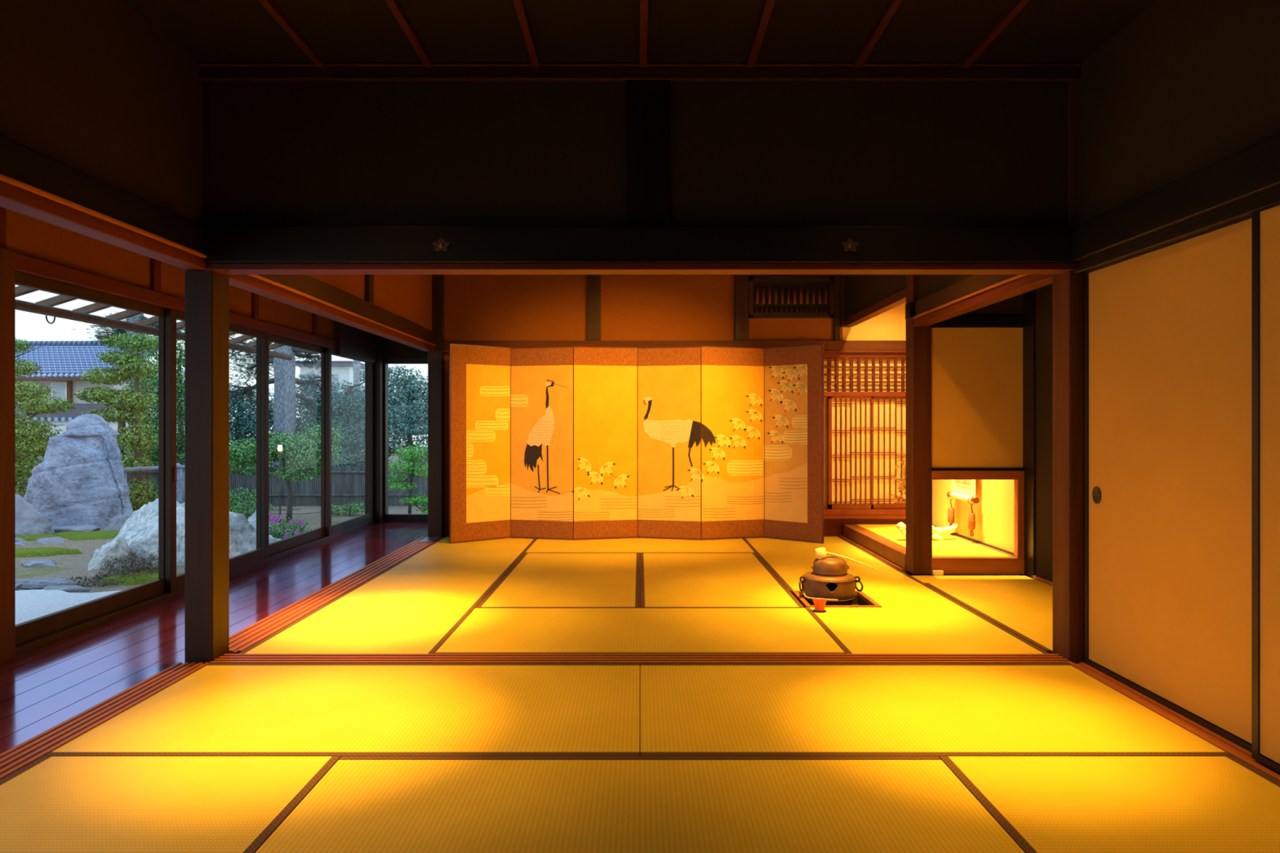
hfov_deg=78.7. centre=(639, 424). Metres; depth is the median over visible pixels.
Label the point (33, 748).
threshold
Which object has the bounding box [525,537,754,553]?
mat
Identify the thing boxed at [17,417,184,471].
wall
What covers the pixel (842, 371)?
window
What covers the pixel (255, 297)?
post
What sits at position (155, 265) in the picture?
post
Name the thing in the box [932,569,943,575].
wooden block
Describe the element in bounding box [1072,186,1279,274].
beam
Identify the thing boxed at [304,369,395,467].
tree
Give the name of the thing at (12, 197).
beam
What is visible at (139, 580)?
moss patch
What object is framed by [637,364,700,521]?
painting
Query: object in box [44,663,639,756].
mat
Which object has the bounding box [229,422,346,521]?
tree
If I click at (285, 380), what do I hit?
pine tree
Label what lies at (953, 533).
baseboard
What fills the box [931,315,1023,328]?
beam
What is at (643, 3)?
batten
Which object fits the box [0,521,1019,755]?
floor
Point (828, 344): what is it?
beam
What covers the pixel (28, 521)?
rock
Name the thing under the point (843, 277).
post
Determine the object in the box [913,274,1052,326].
beam
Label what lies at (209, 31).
ceiling
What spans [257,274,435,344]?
beam
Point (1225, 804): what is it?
mat
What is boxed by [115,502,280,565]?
rock
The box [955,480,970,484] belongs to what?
painting
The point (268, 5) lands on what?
batten
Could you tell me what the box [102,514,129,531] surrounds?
rock
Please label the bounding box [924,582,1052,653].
mat
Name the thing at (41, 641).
sill
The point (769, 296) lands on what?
air vent
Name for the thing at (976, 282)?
beam
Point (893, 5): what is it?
batten
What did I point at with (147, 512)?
rock
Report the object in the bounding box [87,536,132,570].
rock
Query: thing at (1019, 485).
door frame
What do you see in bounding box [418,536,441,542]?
board
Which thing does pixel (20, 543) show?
stepping stone
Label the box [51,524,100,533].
stepping stone
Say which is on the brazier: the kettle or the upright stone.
the kettle
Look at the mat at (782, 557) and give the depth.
6.34 m
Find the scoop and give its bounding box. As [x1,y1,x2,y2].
[803,592,837,599]
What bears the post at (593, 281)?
attached to the wall at (477, 307)
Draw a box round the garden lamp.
[277,443,282,528]
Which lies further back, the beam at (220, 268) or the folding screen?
the folding screen
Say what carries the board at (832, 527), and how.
on the floor
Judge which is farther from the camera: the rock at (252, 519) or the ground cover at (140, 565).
the rock at (252, 519)
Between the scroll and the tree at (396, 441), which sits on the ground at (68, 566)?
the tree at (396, 441)
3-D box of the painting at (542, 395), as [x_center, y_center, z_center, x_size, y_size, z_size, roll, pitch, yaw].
[-0.913,0.168,7.260,0.610,1.440,0.004,0,0,13]
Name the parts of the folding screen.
panel, lacquer frame, lacquer frame, panel, lacquer frame, lacquer frame, lacquer frame, lacquer frame, panel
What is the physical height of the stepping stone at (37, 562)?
0.057 m
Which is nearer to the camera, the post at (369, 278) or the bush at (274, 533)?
the post at (369, 278)
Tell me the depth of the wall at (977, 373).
5.55 m
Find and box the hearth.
[791,591,882,607]
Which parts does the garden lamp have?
lamp shade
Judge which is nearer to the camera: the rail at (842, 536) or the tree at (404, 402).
the rail at (842, 536)
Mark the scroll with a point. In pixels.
(963, 490)
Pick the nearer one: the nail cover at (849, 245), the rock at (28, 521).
the nail cover at (849, 245)
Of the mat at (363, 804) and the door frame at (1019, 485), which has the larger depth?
the door frame at (1019, 485)
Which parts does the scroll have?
roller knob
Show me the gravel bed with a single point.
(31, 604)
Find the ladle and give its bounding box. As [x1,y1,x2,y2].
[814,546,876,570]
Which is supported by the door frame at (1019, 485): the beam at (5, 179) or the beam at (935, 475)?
the beam at (935, 475)
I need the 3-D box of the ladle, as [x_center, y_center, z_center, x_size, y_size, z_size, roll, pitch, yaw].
[1.253,0.815,4.768,0.361,0.128,0.064,0,0,9]
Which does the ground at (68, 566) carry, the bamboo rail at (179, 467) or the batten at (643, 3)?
the bamboo rail at (179, 467)
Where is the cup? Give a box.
[814,546,826,559]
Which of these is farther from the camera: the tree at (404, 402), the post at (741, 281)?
the tree at (404, 402)
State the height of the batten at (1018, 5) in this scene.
0.027 m
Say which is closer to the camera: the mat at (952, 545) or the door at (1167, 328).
the door at (1167, 328)
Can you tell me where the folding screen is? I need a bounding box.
[448,343,823,543]
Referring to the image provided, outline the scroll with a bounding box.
[946,480,979,503]
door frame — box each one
[931,480,932,557]
[1013,480,1024,557]
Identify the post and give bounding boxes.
[0,206,6,248]
[0,246,15,663]
[150,257,160,292]
[184,81,229,663]
[251,292,258,319]
[364,274,373,303]
[364,334,383,523]
[427,274,444,537]
[586,274,600,340]
[734,274,748,340]
[833,274,839,340]
[840,274,850,327]
[906,274,931,574]
[1019,288,1035,578]
[1052,81,1084,663]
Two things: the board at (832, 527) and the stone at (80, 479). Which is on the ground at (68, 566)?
the stone at (80, 479)
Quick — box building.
[295,360,391,453]
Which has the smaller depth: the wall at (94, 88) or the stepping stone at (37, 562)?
the wall at (94, 88)
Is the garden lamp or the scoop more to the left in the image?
the garden lamp
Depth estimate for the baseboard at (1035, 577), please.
5.27 m
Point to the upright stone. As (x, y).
(179, 484)
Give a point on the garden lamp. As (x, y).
(279, 446)
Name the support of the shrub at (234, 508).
on the ground at (68, 566)
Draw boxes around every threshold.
[0,662,209,779]
[209,653,1071,663]
[229,537,441,653]
[1067,662,1279,782]
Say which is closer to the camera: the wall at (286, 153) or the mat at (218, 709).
the mat at (218, 709)
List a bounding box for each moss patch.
[15,534,57,541]
[15,546,82,557]
[52,530,119,540]
[97,569,179,585]
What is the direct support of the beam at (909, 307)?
attached to the beam at (1019, 276)
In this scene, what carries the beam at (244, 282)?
attached to the post at (206, 293)
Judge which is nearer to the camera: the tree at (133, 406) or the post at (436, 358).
the post at (436, 358)
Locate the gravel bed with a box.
[15,589,122,624]
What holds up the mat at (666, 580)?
on the floor
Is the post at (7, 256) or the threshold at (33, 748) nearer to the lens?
the threshold at (33, 748)
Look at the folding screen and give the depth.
7.25 m
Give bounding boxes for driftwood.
[896,522,957,540]
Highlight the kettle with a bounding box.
[811,555,848,583]
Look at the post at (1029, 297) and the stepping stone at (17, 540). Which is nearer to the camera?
the post at (1029, 297)
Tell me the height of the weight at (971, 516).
0.318 m
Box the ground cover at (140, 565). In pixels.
[58,552,158,586]
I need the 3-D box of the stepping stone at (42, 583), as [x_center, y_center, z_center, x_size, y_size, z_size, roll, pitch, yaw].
[-5.666,1.501,7.423,0.697,0.067,0.247,0,0,18]
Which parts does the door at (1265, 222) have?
paper panel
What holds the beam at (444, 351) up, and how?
attached to the beam at (828, 344)
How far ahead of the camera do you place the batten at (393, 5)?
3.15 m
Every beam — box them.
[0,135,204,253]
[0,173,206,257]
[0,181,205,270]
[15,253,337,349]
[180,262,1075,274]
[197,62,1082,66]
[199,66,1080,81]
[201,226,1078,262]
[229,274,434,351]
[246,274,435,346]
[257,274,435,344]
[443,340,906,350]
[443,350,906,353]
[845,288,906,326]
[905,302,914,319]
[912,274,1028,319]
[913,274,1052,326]
[914,274,1018,315]
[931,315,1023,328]
[931,467,1023,471]
[931,471,1024,479]
[931,556,1024,574]
[1071,133,1279,261]
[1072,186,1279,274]
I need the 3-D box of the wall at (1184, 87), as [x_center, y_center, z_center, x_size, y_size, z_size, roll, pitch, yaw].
[1.988,-1.240,2.580,0.065,0.740,9.560,0,0,0]
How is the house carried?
on the ground at (68, 566)
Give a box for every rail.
[123,465,184,503]
[840,535,904,572]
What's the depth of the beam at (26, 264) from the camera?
4.46 m
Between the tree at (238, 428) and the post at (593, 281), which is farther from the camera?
the tree at (238, 428)
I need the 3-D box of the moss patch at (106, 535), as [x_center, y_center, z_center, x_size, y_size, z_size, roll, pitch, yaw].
[-7.476,1.497,10.572,1.271,0.098,0.808,0,0,0]
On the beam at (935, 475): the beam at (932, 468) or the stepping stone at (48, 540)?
the beam at (932, 468)
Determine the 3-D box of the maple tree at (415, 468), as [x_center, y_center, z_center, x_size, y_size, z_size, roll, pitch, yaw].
[-3.682,0.953,12.682,1.059,1.315,0.812,0,0,0]
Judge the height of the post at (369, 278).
0.735 m
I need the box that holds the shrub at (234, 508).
[229,487,364,518]
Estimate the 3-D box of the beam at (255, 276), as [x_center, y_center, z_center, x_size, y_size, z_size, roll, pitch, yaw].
[-1.982,-0.748,5.505,0.125,0.015,3.710,0,0,0]
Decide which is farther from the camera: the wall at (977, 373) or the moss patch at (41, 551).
the moss patch at (41, 551)
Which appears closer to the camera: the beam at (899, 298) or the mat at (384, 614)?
the mat at (384, 614)
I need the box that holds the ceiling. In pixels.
[123,0,1156,62]
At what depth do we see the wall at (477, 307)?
7.44 m
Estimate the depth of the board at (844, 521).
7.42 m
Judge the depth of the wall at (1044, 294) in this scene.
5.38 m
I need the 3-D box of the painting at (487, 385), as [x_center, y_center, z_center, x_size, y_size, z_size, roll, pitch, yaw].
[-1.394,0.168,7.196,0.442,1.440,0.003,0,0,-37]
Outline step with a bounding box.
[842,524,920,575]
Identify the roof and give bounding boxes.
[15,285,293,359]
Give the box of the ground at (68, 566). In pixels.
[15,450,427,592]
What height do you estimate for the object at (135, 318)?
8.018 m
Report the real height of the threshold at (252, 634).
0.054 m
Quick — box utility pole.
[353,360,360,455]
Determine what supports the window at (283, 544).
in the wall at (26, 235)
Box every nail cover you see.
[432,238,450,251]
[840,238,858,251]
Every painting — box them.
[466,364,510,523]
[511,364,573,521]
[573,364,636,521]
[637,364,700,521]
[702,364,764,521]
[764,364,807,523]
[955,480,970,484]
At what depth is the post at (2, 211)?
3.60 m
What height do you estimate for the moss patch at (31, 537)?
0.094 m
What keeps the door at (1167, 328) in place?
on the threshold at (1190, 726)
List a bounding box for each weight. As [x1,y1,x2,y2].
[946,492,954,525]
[967,496,975,536]
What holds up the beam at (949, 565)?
on the floor
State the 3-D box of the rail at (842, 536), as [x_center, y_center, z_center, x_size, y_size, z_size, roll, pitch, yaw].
[1.912,1.080,6.550,0.024,0.060,1.740,0,0,0]
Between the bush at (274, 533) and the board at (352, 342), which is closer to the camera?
the board at (352, 342)
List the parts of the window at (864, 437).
sash frame, sash, sash, sash frame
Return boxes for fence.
[127,462,427,506]
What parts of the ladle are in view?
handle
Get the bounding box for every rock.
[15,493,54,536]
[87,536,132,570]
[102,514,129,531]
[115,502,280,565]
[116,497,180,536]
[248,511,272,533]
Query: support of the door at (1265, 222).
on the threshold at (1190, 726)
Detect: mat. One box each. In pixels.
[0,755,341,852]
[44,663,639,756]
[238,574,504,653]
[255,755,1024,852]
[377,536,537,574]
[434,607,845,653]
[475,552,639,607]
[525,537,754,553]
[640,552,804,607]
[640,663,1232,756]
[742,536,907,574]
[775,574,1049,653]
[855,524,1013,556]
[911,575,1042,582]
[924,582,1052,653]
[938,755,1279,852]
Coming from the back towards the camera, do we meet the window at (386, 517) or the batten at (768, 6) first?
the window at (386, 517)
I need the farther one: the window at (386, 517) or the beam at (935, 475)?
the window at (386, 517)
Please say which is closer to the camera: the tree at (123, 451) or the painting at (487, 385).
the painting at (487, 385)
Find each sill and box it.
[15,520,373,655]
[823,515,906,519]
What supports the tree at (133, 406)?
on the ground at (68, 566)
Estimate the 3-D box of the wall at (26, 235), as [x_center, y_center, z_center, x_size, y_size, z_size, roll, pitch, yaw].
[-2.985,-1.100,3.300,0.050,0.580,11.000,0,0,0]
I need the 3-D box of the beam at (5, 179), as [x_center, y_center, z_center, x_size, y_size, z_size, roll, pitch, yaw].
[-1.982,-0.748,0.652,0.125,0.015,5.705,0,0,0]
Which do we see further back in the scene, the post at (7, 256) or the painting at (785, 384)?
the painting at (785, 384)
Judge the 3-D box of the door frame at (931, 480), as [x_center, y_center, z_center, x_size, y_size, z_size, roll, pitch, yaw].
[2.069,0.633,5.565,0.006,0.617,0.050,0,0,0]
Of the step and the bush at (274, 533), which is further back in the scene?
the bush at (274, 533)
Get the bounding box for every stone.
[15,537,27,542]
[15,541,26,546]
[15,577,80,588]
[15,583,22,591]
[20,559,56,567]
[23,413,133,527]
[35,536,64,543]
[42,585,91,592]
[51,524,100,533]
[176,462,182,504]
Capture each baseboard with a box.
[932,524,1013,555]
[1032,575,1052,586]
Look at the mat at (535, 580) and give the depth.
5.26 m
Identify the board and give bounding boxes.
[333,320,376,363]
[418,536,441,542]
[823,507,842,536]
[842,507,906,524]
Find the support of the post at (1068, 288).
on the floor
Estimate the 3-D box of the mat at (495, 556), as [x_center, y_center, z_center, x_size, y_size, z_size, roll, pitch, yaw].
[-1.409,1.084,6.475,0.904,0.051,1.887,0,0,0]
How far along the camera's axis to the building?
40.00 m
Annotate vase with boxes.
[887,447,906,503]
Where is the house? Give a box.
[15,340,183,417]
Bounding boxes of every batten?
[257,0,324,67]
[385,0,432,67]
[512,0,539,67]
[640,0,648,67]
[746,0,775,67]
[854,0,902,67]
[961,0,1030,67]
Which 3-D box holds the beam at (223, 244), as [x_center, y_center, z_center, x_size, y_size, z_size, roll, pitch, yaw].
[-0.028,-0.802,3.540,4.045,0.160,0.154,0,0,0]
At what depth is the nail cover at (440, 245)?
3.46 m
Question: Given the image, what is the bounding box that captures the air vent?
[748,275,834,318]
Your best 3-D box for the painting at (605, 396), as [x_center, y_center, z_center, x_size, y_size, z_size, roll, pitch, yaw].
[-0.318,0.168,7.260,0.598,1.440,0.004,0,0,-13]
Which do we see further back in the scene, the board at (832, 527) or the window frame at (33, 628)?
the board at (832, 527)
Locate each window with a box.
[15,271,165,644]
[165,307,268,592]
[256,333,325,555]
[325,347,373,536]
[382,358,427,521]
[823,352,906,396]
[823,396,906,515]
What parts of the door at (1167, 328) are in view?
pull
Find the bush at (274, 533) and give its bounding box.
[268,511,312,539]
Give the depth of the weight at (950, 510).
6.64 m
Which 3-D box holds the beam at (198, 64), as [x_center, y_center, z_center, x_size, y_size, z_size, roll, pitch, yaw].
[-0.025,-1.601,3.484,4.050,0.013,0.042,0,0,0]
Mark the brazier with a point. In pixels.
(843, 588)
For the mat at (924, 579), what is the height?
0.050 m
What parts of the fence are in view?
rail, rail, fence post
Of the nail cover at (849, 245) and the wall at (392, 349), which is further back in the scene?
the wall at (392, 349)
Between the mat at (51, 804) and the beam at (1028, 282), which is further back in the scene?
the beam at (1028, 282)
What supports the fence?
on the ground at (68, 566)
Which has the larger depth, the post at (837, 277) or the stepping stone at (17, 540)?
the stepping stone at (17, 540)
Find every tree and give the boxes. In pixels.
[15,338,79,497]
[15,369,184,488]
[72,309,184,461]
[73,332,158,511]
[133,331,184,465]
[176,377,300,467]
[229,333,342,466]
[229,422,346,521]
[268,379,427,463]
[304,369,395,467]
[353,364,427,463]
[388,443,427,514]
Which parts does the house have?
pane, timber post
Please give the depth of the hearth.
4.78 m
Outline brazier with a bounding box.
[799,570,862,605]
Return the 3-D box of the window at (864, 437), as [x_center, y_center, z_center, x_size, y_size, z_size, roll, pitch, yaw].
[2.220,0.083,7.447,1.120,1.545,0.105,0,0,0]
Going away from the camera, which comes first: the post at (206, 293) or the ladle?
the post at (206, 293)
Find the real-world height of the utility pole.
4.974 m
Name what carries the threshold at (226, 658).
on the floor
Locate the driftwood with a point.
(937, 532)
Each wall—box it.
[0,0,431,330]
[6,208,333,340]
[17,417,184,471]
[213,81,1068,226]
[383,337,427,358]
[444,274,906,536]
[847,0,1279,317]
[931,293,1022,467]
[932,284,1052,582]
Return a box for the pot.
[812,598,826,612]
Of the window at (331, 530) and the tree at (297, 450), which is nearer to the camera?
the window at (331, 530)
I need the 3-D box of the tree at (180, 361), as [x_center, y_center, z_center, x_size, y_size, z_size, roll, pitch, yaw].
[-9.734,-0.029,16.352,2.321,3.951,1.328,0,0,0]
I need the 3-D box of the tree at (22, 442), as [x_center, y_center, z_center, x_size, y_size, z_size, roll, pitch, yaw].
[-11.022,0.026,13.593,2.477,3.172,0.904,0,0,0]
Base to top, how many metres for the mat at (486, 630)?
0.051 m
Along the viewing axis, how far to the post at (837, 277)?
7.41 m
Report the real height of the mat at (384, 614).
0.051 m
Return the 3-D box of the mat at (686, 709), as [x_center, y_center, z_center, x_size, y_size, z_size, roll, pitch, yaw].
[0.950,1.084,2.986,1.897,0.051,0.969,0,0,0]
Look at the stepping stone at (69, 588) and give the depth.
7.13 m
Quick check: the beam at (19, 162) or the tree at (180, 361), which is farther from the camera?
the tree at (180, 361)
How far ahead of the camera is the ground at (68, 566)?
9.38 m
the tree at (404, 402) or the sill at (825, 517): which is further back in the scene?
the tree at (404, 402)
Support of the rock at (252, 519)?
on the ground at (68, 566)
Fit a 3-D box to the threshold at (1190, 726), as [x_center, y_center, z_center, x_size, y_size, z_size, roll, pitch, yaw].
[1.966,1.083,0.637,0.128,0.054,5.675,0,0,0]
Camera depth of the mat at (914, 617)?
4.13 m
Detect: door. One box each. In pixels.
[1084,216,1251,751]
[1251,202,1279,773]
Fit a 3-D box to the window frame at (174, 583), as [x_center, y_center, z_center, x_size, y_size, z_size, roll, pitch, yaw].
[-2.942,0.159,5.520,0.043,1.778,1.290,0,0,0]
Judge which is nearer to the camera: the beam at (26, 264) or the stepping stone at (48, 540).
the beam at (26, 264)
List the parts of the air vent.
carved rail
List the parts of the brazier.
ring handle, ring handle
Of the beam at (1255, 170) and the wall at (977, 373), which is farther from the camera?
the wall at (977, 373)

